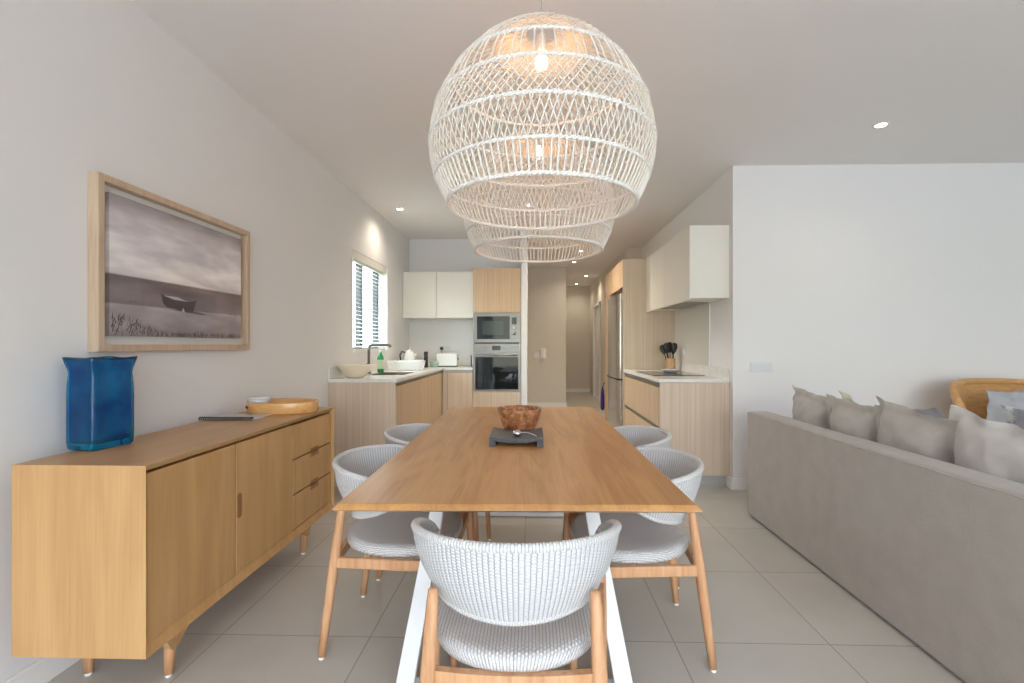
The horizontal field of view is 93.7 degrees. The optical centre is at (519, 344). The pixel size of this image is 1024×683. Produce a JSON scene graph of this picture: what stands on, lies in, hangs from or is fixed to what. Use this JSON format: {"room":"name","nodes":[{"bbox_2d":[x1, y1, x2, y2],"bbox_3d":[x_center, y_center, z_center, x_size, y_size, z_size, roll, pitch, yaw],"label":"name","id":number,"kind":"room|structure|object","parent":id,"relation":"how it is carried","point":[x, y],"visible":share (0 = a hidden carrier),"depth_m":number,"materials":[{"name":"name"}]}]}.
{"room":"dining room","nodes":[
{"label":"dining room","id":0,"kind":"room"},
{"bbox_2d":[0,0,408,682],"bbox_3d":[-1.876,-0.150,1.318,0.200,2.800,11.730,0,0,2],"label":"wall","id":1,"kind":"structure","parent":0,"point":[101,86],"depth_m":2.24,"materials":[{"name":"white paint"}]},
{"bbox_2d":[2,657,81,682],"bbox_3d":[-1.806,1.200,-0.055,0.016,0.100,8.590,0,0,2],"label":"baseboard","id":2,"kind":"structure","parent":1,"relation":"attached to","point":[44,669],"depth_m":1.76,"materials":[{"name":"white paint"}]},
{"bbox_2d":[88,171,249,351],"bbox_3d":[-1.720,-0.339,2.474,0.046,0.734,1.046,0,0,2],"label":"framed picture","id":3,"kind":"object","parent":1,"relation":"attached to","point":[164,274],"visible":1,"depth_m":2.29,"materials":[{"name":"brown wood"}]},
{"bbox_2d":[105,192,240,338],"bbox_3d":[-1.724,-0.342,2.474,0.025,0.605,0.910,0,0,2],"label":"print","id":4,"kind":"object","parent":3,"relation":"attached to","point":[169,275],"depth_m":2.33,"materials":[{"name":"grey paper"}]},
{"bbox_2d":[353,262,377,348],"bbox_3d":[-1.802,-0.450,5.392,0.060,1.036,1.166,0,0,2],"label":"window","id":5,"kind":"structure","parent":1,"relation":"in","point":[359,289],"depth_m":5.41,"materials":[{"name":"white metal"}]},
{"bbox_2d":[353,250,386,350],"bbox_3d":[-1.704,-0.452,5.390,0.076,1.026,1.136,0,0,2],"label":"blind","id":6,"kind":"object","parent":5,"relation":"attached to","point":[358,258],"visible":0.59,"depth_m":5.37,"materials":[{"name":"white plastic"}]},
{"bbox_2d":[352,249,387,352],"bbox_3d":[-1.715,-0.444,5.390,0.114,1.042,1.160,0,0,2],"label":"trim","id":7,"kind":"structure","parent":1,"relation":"attached to","point":[385,287],"depth_m":5.96,"materials":[{"name":"white paint"}]},
{"bbox_2d":[403,272,472,318],"bbox_3d":[-1.122,-0.695,6.824,0.994,0.640,0.331,0,0,2],"label":"upper cabinet","id":8,"kind":"object","parent":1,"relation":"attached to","point":[426,295],"visible":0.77,"depth_m":6.66,"materials":[{"name":"white laminate"}]},
{"bbox_2d":[409,239,520,358],"bbox_3d":[-0.786,-0.150,7.085,1.657,2.800,0.140,0,0,2],"label":"wall","id":9,"kind":"structure","parent":0,"point":[425,255],"depth_m":7.02,"materials":[{"name":"white paint"}]},
{"bbox_2d":[441,346,450,350],"bbox_3d":[-1.075,0.050,7.017,0.150,0.085,0.011,0,0,2],"label":"wall socket","id":10,"kind":"object","parent":9,"relation":"attached to","point":[445,348],"visible":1,"depth_m":7.01,"materials":[{"name":"white plastic"}]},
{"bbox_2d":[47,392,964,682],"bbox_3d":[2.319,1.300,4.237,8.800,0.100,17.800,0,0,2],"label":"floor","id":11,"kind":"structure","parent":0,"point":[777,617],"depth_m":2.12,"materials":[{"name":"tile"}]},
{"bbox_2d":[12,407,333,677],"bbox_3d":[-1.444,0.825,2.344,0.458,0.850,1.500,0,0,2],"label":"sideboard","id":12,"kind":"object","parent":11,"relation":"on","point":[116,551],"visible":1,"depth_m":1.68,"materials":[{"name":"brown wood"}]},
{"bbox_2d":[62,356,137,450],"bbox_3d":[-1.646,0.222,1.889,0.144,0.354,0.190,0,0,9],"label":"glass vase","id":13,"kind":"object","parent":12,"relation":"on","point":[99,390],"visible":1,"depth_m":1.82,"materials":[{"name":"blue glass"}]},
{"bbox_2d":[198,414,271,420],"bbox_3d":[-1.557,0.391,2.634,0.290,0.020,0.200,0,0,1],"label":"notebook","id":14,"kind":"object","parent":12,"relation":"on","point":[222,417],"visible":1,"depth_m":2.57,"materials":[{"name":"grey paper"}]},
{"bbox_2d":[245,398,318,414],"bbox_3d":[-1.415,0.365,2.871,0.416,0.067,0.275,0,0,2],"label":"serving tray","id":15,"kind":"object","parent":12,"relation":"on","point":[277,406],"visible":0.93,"depth_m":2.77,"materials":[{"name":"brown wood"}]},
{"bbox_2d":[247,396,270,402],"bbox_3d":[-1.536,0.346,2.834,0.124,0.085,0.124,0,0,2],"label":"glass dish","id":16,"kind":"object","parent":15,"relation":"on","point":[256,399],"visible":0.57,"depth_m":2.79,"materials":[{"name":"grey"}]},
{"bbox_2d":[248,398,270,402],"bbox_3d":[-1.536,0.353,2.834,0.120,0.072,0.120,0,0,2],"label":"bowl","id":17,"kind":"object","parent":16,"relation":"on","point":[253,400],"depth_m":2.78,"materials":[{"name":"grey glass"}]},
{"bbox_2d":[328,370,442,485],"bbox_3d":[-1.351,0.791,5.612,0.603,0.918,2.755,0,0,2],"label":"base cabinet","id":18,"kind":"object","parent":11,"relation":"on","point":[363,411],"visible":0.52,"depth_m":4.24,"materials":[{"name":"brown wood"}]},
{"bbox_2d":[328,359,472,382],"bbox_3d":[-1.149,0.268,5.604,1.010,0.125,2.770,0,0,2],"label":"countertop","id":19,"kind":"structure","parent":18,"relation":"on","point":[334,374],"depth_m":4.72,"materials":[{"name":"stone"}]},
{"bbox_2d":[337,364,373,377],"bbox_3d":[-1.522,0.240,4.444,0.332,0.118,0.280,0,0,2],"label":"serving bowl","id":20,"kind":"object","parent":19,"relation":"on","point":[349,370],"visible":1,"depth_m":4.36,"materials":[{"name":"beige ceramic"}]},
{"bbox_2d":[366,344,390,373],"bbox_3d":[-1.479,0.143,5.023,0.265,0.314,0.092,0,0,2],"label":"tap","id":21,"kind":"object","parent":19,"relation":"on","point":[369,345],"visible":0.77,"depth_m":5.03,"materials":[{"name":"silver metal"}]},
{"bbox_2d":[377,350,383,372],"bbox_3d":[-1.519,0.177,5.245,0.070,0.246,0.070,0,0,2],"label":"soap bottle","id":22,"kind":"object","parent":19,"relation":"on","point":[380,360],"visible":1,"depth_m":5.22,"materials":[{"name":"green plastic"}]},
{"bbox_2d":[371,372,413,374],"bbox_3d":[-1.340,0.388,5.039,0.360,0.172,0.560,0,0,2],"label":"sink","id":23,"kind":"object","parent":19,"relation":"in","point":[383,373],"visible":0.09,"depth_m":5.32,"materials":[{"name":"silver metal"}]},
{"bbox_2d":[387,360,424,370],"bbox_3d":[-1.341,0.242,5.701,0.398,0.114,0.276,0,0,2],"label":"dish rack","id":24,"kind":"object","parent":19,"relation":"on","point":[400,365],"visible":1,"depth_m":5.58,"materials":[{"name":"white plastic"}]},
{"bbox_2d":[390,369,422,370],"bbox_3d":[-1.341,0.293,5.700,0.340,0.012,0.230,0,0,2],"label":"tray","id":25,"kind":"object","parent":19,"relation":"on","point":[390,369],"depth_m":5.58,"materials":[{"name":"white"}]},
{"bbox_2d":[399,349,416,359],"bbox_3d":[-1.436,0.177,6.230,0.194,0.246,0.170,0,0,38],"label":"electric kettle","id":26,"kind":"object","parent":19,"relation":"on","point":[409,354],"visible":0.67,"depth_m":6.18,"materials":[{"name":"white ceramic"}]},
{"bbox_2d":[424,352,427,366],"bbox_3d":[-1.256,0.194,6.438,0.054,0.213,0.054,0,0,2],"label":"pepper grinder","id":27,"kind":"object","parent":19,"relation":"on","point":[425,353],"visible":0.95,"depth_m":6.41,"materials":[{"name":"black plastic"}]},
{"bbox_2d":[430,361,438,366],"bbox_3d":[-1.162,0.262,6.555,0.126,0.075,0.126,0,0,2],"label":"glass jar","id":28,"kind":"object","parent":19,"relation":"on","point":[432,363],"visible":0.95,"depth_m":6.51,"materials":[{"name":"green glass"}]},
{"bbox_2d":[436,353,471,366],"bbox_3d":[-0.899,0.225,6.628,0.472,0.230,0.170,0,0,2],"label":"toaster","id":29,"kind":"object","parent":19,"relation":"on","point":[445,359],"visible":0.98,"depth_m":6.55,"materials":[{"name":"white"}]},
{"bbox_2d":[318,444,473,666],"bbox_3d":[-0.519,0.867,2.140,0.584,0.766,0.633,0,0,2],"label":"dining chair","id":30,"kind":"object","parent":11,"relation":"on","point":[386,534],"visible":0.56,"depth_m":1.96,"materials":[{"name":"fabric"}]},
{"bbox_2d":[375,423,490,580],"bbox_3d":[-0.481,0.867,2.780,0.584,0.766,0.633,0,0,2],"label":"dining chair","id":31,"kind":"object","parent":11,"relation":"on","point":[403,434],"visible":0.22,"depth_m":2.90,"materials":[{"name":"fabric"}]},
{"bbox_2d":[443,370,472,413],"bbox_3d":[-0.815,0.791,6.679,0.403,0.918,0.593,0,0,2],"label":"base cabinet","id":32,"kind":"object","parent":11,"relation":"on","point":[457,384],"visible":0.59,"depth_m":6.38,"materials":[{"name":"brown wood"}]},
{"bbox_2d":[473,268,520,406],"bbox_3d":[-0.293,0.115,6.663,0.637,2.270,0.605,0,0,2],"label":"oven tower","id":33,"kind":"object","parent":11,"relation":"on","point":[495,290],"visible":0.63,"depth_m":6.36,"materials":[{"name":"brown wood"}]},
{"bbox_2d":[473,344,519,390],"bbox_3d":[-0.296,0.293,6.581,0.624,0.622,0.560,0,0,2],"label":"oven","id":34,"kind":"object","parent":33,"relation":"in","point":[496,367],"visible":1,"depth_m":6.34,"materials":[{"name":"silver metal"}]},
{"bbox_2d":[473,313,519,342],"bbox_3d":[-0.296,-0.228,6.569,0.624,0.388,0.483,0,0,2],"label":"microwave","id":35,"kind":"object","parent":33,"relation":"in","point":[487,327],"visible":1,"depth_m":6.35,"materials":[{"name":"silver metal"}]},
{"bbox_2d":[411,517,621,682],"bbox_3d":[-0.009,0.867,1.449,0.633,0.766,0.584,0,0,2],"label":"dining chair","id":36,"kind":"object","parent":11,"relation":"on","point":[511,612],"visible":1,"depth_m":1.23,"materials":[{"name":"fabric"}]},
{"bbox_2d":[332,407,702,682],"bbox_3d":[0.004,0.871,2.656,1.141,0.756,2.367,0,0,1],"label":"dining table","id":37,"kind":"object","parent":11,"relation":"on","point":[583,464],"visible":0.73,"depth_m":1.76,"materials":[{"name":"brown wood"}]},
{"bbox_2d":[489,427,542,446],"bbox_3d":[-0.012,0.468,2.456,0.262,0.050,0.270,0,0,2],"label":"stand","id":38,"kind":"object","parent":37,"relation":"on","point":[497,434],"visible":0.94,"depth_m":2.37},
{"bbox_2d":[513,429,535,436],"bbox_3d":[0.034,0.440,2.408,0.130,0.035,0.086,0,0,17],"label":"spoon","id":39,"kind":"object","parent":38,"relation":"on","point":[517,433],"visible":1,"depth_m":2.39,"materials":[{"name":"silver metal"}]},
{"bbox_2d":[497,405,541,429],"bbox_3d":[-0.001,0.429,2.797,0.262,0.127,0.260,0,0,2],"label":"bowl","id":40,"kind":"object","parent":37,"relation":"on","point":[513,417],"visible":0.92,"depth_m":2.71,"materials":[{"name":"brown wood"}]},
{"bbox_2d":[607,293,622,426],"bbox_3d":[1.546,0.305,6.384,0.655,1.890,0.880,0,0,2],"label":"fridge","id":41,"kind":"object","parent":11,"relation":"on","point":[615,303],"visible":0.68,"depth_m":6.11,"materials":[{"name":"silver metal"}]},
{"bbox_2d":[562,425,679,588],"bbox_3d":[0.552,0.867,2.711,0.584,0.766,0.633,0,0,2],"label":"dining chair","id":42,"kind":"object","parent":11,"relation":"on","point":[637,435],"visible":0.2,"depth_m":2.88,"materials":[{"name":"fabric"}]},
{"bbox_2d":[563,447,716,672],"bbox_3d":[0.485,0.867,2.082,0.584,0.766,0.633,0,0,2],"label":"dining chair","id":43,"kind":"object","parent":11,"relation":"on","point":[643,537],"visible":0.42,"depth_m":1.88,"materials":[{"name":"fabric"}]},
{"bbox_2d":[605,259,674,425],"bbox_3d":[1.598,0.099,6.598,0.627,2.302,1.480,0,0,2],"label":"kitchen cabinet","id":44,"kind":"object","parent":11,"relation":"on","point":[644,332],"visible":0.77,"depth_m":5.86,"materials":[{"name":"brown wood"}]},
{"bbox_2d":[600,383,604,409],"bbox_3d":[1.284,0.792,7.408,0.067,0.436,0.128,0,0,2],"label":"bag","id":45,"kind":"object","parent":44,"relation":"hanging from","point":[602,405],"visible":1,"depth_m":7.39,"materials":[{"name":"purple fabric"}]},
{"bbox_2d":[624,373,728,485],"bbox_3d":[1.561,0.791,5.041,0.614,0.918,1.625,0,0,2],"label":"base cabinet","id":46,"kind":"object","parent":11,"relation":"on","point":[696,415],"visible":0.7,"depth_m":4.23,"materials":[{"name":"brown wood"}]},
{"bbox_2d":[624,362,729,382],"bbox_3d":[1.557,0.268,5.038,0.622,0.125,1.635,0,0,2],"label":"countertop","id":47,"kind":"structure","parent":46,"relation":"on","point":[712,374],"depth_m":4.53,"materials":[{"name":"stone"}]},
{"bbox_2d":[636,371,704,375],"bbox_3d":[1.551,0.296,5.019,0.500,0.007,0.760,0,0,2],"label":"induction hob","id":48,"kind":"object","parent":47,"relation":"in","point":[652,373],"visible":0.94,"depth_m":4.95,"materials":[{"name":"black glass"}]},
{"bbox_2d":[661,369,678,372],"bbox_3d":[1.620,0.278,5.157,0.196,0.030,0.196,0,0,2],"label":"plate","id":49,"kind":"object","parent":48,"relation":"on","point":[664,370],"visible":0.97,"depth_m":5.11,"materials":[{"name":"white ceramic"}]},
{"bbox_2d":[666,358,674,368],"bbox_3d":[1.756,0.226,5.573,0.100,0.148,0.100,0,0,2],"label":"utensil crock","id":50,"kind":"object","parent":47,"relation":"on","point":[670,362],"visible":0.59,"depth_m":5.53,"materials":[{"name":"brown wood"}]},
{"bbox_2d":[660,345,665,358],"bbox_3d":[1.688,0.142,5.590,0.113,0.290,0.025,0,0,7],"label":"utensil","id":51,"kind":"object","parent":50,"relation":"in","point":[662,350],"visible":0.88,"depth_m":5.58,"materials":[{"name":"black plastic"}]},
{"bbox_2d":[664,343,669,357],"bbox_3d":[1.708,0.130,5.543,0.091,0.313,0.031,0,0,-14],"label":"utensil","id":52,"kind":"object","parent":50,"relation":"in","point":[666,345],"visible":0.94,"depth_m":5.53,"materials":[{"name":"black plastic"}]},
{"bbox_2d":[671,343,676,357],"bbox_3d":[1.791,0.130,5.555,0.072,0.312,0.026,0,0,9],"label":"utensil","id":53,"kind":"object","parent":50,"relation":"in","point":[674,345],"visible":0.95,"depth_m":5.55,"materials":[{"name":"black plastic"}]},
{"bbox_2d":[748,411,1023,682],"bbox_3d":[2.116,0.867,2.212,0.966,0.766,2.624,0,0,2],"label":"sofa","id":54,"kind":"object","parent":11,"relation":"on","point":[934,548],"visible":0.96,"depth_m":2.03,"materials":[{"name":"fabric"}]},
{"bbox_2d":[792,385,831,428],"bbox_3d":[1.939,0.535,3.170,0.211,0.532,0.472,0,0,-12],"label":"cushion","id":55,"kind":"object","parent":54,"relation":"on","point":[808,407],"visible":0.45,"depth_m":3.08,"materials":[{"name":"fabric"}]},
{"bbox_2d":[838,390,859,404],"bbox_3d":[2.143,0.579,2.981,0.215,0.567,0.550,0,0,-11],"label":"cushion","id":56,"kind":"object","parent":54,"relation":"on","point":[845,396],"visible":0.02,"depth_m":3.09,"materials":[{"name":"beige fabric"}]},
{"bbox_2d":[826,393,882,441],"bbox_3d":[1.929,0.551,2.750,0.211,0.506,0.494,0,0,14],"label":"cushion","id":57,"kind":"object","parent":54,"relation":"on","point":[851,418],"visible":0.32,"depth_m":2.68,"materials":[{"name":"fabric"}]},
{"bbox_2d":[874,405,941,417],"bbox_3d":[2.143,0.561,2.600,0.211,0.495,0.491,0,0,11],"label":"cushion","id":58,"kind":"object","parent":54,"relation":"on","point":[933,412],"visible":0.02,"depth_m":2.44,"materials":[{"name":"grey fabric"}]},
{"bbox_2d":[876,396,957,463],"bbox_3d":[1.915,0.534,2.326,0.210,0.527,0.551,0,0,12],"label":"cushion","id":59,"kind":"object","parent":54,"relation":"on","point":[899,426],"visible":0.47,"depth_m":2.23,"materials":[{"name":"fabric"}]},
{"bbox_2d":[948,404,1023,483],"bbox_3d":[1.914,0.530,1.859,0.215,0.532,0.614,0,0,11],"label":"cushion","id":60,"kind":"object","parent":54,"relation":"on","point":[994,448],"visible":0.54,"depth_m":1.88,"materials":[{"name":"fabric"}]},
{"bbox_2d":[1001,404,1023,428],"bbox_3d":[2.328,0.514,2.057,0.214,0.474,0.459,0,0,-10],"label":"cushion","id":61,"kind":"object","parent":54,"relation":"on","point":[1014,415],"visible":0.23,"depth_m":2.21,"materials":[{"name":"grey fabric"}]},
{"bbox_2d":[949,378,1023,419],"bbox_3d":[3.758,0.761,3.457,0.979,0.984,0.979,0,0,-40],"label":"armchair","id":62,"kind":"object","parent":11,"relation":"on","point":[970,394],"visible":0.32,"depth_m":3.85,"materials":[{"name":"brown wood"}]},
{"bbox_2d":[986,390,1023,422],"bbox_3d":[3.730,0.571,3.553,0.587,0.530,0.198,0,0,5],"label":"cushion","id":63,"kind":"object","parent":62,"relation":"on","point":[995,412],"visible":0.37,"depth_m":3.52,"materials":[{"name":"grey fabric"}]},
{"bbox_2d":[521,231,527,404],"bbox_3d":[0.070,-0.150,6.731,0.075,2.800,0.800,0,0,2],"label":"wall","id":64,"kind":"structure","parent":0,"point":[524,266],"depth_m":6.33,"materials":[{"name":"white paint"}]},
{"bbox_2d":[528,267,565,402],"bbox_3d":[0.247,-0.150,11.348,1.460,2.800,3.500,0,0,2],"label":"wall","id":65,"kind":"structure","parent":0,"point":[546,285],"depth_m":9.59,"materials":[{"name":"beige paint"}]},
{"bbox_2d":[541,348,545,358],"bbox_3d":[0.472,0.170,9.551,0.100,0.220,0.080,0,0,2],"label":"handset","id":66,"kind":"object","parent":65,"relation":"attached to","point":[543,350],"visible":1,"depth_m":9.56,"materials":[{"name":"white plastic"}]},
{"bbox_2d":[528,389,589,406],"bbox_3d":[0.918,1.200,10.998,1.339,0.100,3.796,0,0,27],"label":"baseboard","id":67,"kind":"structure","parent":65,"relation":"attached to","point":[567,390],"depth_m":9.58,"materials":[{"name":"white paint"}]},
{"bbox_2d":[130,0,1023,285],"bbox_3d":[2.369,-1.625,4.210,8.900,0.150,17.850,0,0,2],"label":"ceiling","id":68,"kind":"structure","parent":0,"point":[356,84],"depth_m":2.86,"materials":[{"name":"white paint"}]},
{"bbox_2d":[462,88,614,262],"bbox_3d":[0.114,-1.059,2.948,0.931,0.981,0.932,0,0,-31],"label":"woven pendant","id":69,"kind":"object","parent":68,"relation":"hanging from","point":[476,243],"visible":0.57,"depth_m":2.76,"materials":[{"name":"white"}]},
{"bbox_2d":[428,0,657,230],"bbox_3d":[0.091,-1.059,1.998,0.931,0.981,0.932,0,0,-14],"label":"woven pendant","id":70,"kind":"object","parent":68,"relation":"hanging from","point":[574,31],"visible":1,"depth_m":1.74,"materials":[{"name":"white wicker"}]},
{"bbox_2d":[872,122,889,127],"bbox_3d":[2.545,-1.548,3.380,0.100,0.004,0.100,0,0,2],"label":"recessed light","id":71,"kind":"object","parent":68,"relation":"in","point":[881,124],"visible":1,"depth_m":3.37,"materials":[{"name":"white"}]},
{"bbox_2d":[566,286,589,388],"bbox_3d":[1.512,-0.150,12.763,0.990,2.800,0.200,0,0,2],"label":"wall","id":72,"kind":"structure","parent":0,"point":[577,297],"depth_m":12.66,"materials":[{"name":"beige paint"}]},
{"bbox_2d":[590,248,640,402],"bbox_3d":[2.035,-0.150,10.167,0.500,2.800,4.960,0,0,2],"label":"wall","id":73,"kind":"structure","parent":0,"point":[597,289],"depth_m":10.51,"materials":[{"name":"beige paint"}]},
{"bbox_2d":[593,301,600,400],"bbox_3d":[1.836,0.138,11.203,0.105,2.224,1.148,0,0,2],"label":"door","id":74,"kind":"structure","parent":73,"relation":"in","point":[598,309],"depth_m":11.43,"materials":[{"name":"white paint"}]},
{"bbox_2d":[641,172,725,367],"bbox_3d":[1.982,-0.150,5.992,0.172,2.800,3.410,0,0,2],"label":"wall","id":75,"kind":"structure","parent":0,"point":[709,208],"depth_m":4.65,"materials":[{"name":"white paint"}]},
{"bbox_2d":[646,225,728,311],"bbox_3d":[1.694,-0.727,5.037,0.348,0.654,1.625,0,0,2],"label":"upper cabinet","id":76,"kind":"object","parent":75,"relation":"attached to","point":[691,269],"visible":1,"depth_m":4.26,"materials":[{"name":"white laminate"}]},
{"bbox_2d":[674,304,708,365],"bbox_3d":[1.871,-0.101,5.267,0.008,0.609,1.155,0,0,2],"label":"backsplash","id":77,"kind":"structure","parent":75,"relation":"attached to","point":[691,325],"depth_m":5.17,"materials":[{"name":"grey"}]},
{"bbox_2d":[709,303,710,365],"bbox_3d":[1.852,-0.101,4.679,0.012,0.609,0.018,0,0,2],"label":"trim","id":78,"kind":"structure","parent":75,"relation":"attached to","point":[709,303],"depth_m":4.67,"materials":[{"name":"white"}]},
{"bbox_2d":[726,163,1023,477],"bbox_3d":[4.282,-0.150,4.152,4.872,2.800,0.140,0,0,2],"label":"wall","id":79,"kind":"structure","parent":0,"point":[899,284],"depth_m":4.12,"materials":[{"name":"white paint"}]},
{"bbox_2d":[726,476,747,489],"bbox_3d":[4.221,1.200,4.146,4.792,0.100,0.156,0,0,2],"label":"baseboard","id":80,"kind":"structure","parent":79,"relation":"attached to","point":[732,483],"depth_m":4.13,"materials":[{"name":"white paint"}]},
{"bbox_2d":[750,362,772,371],"bbox_3d":[2.084,0.190,4.137,0.190,0.085,0.011,0,0,2],"label":"light switch","id":81,"kind":"object","parent":79,"relation":"attached to","point":[754,366],"visible":1,"depth_m":4.13,"materials":[{"name":"white plastic"}]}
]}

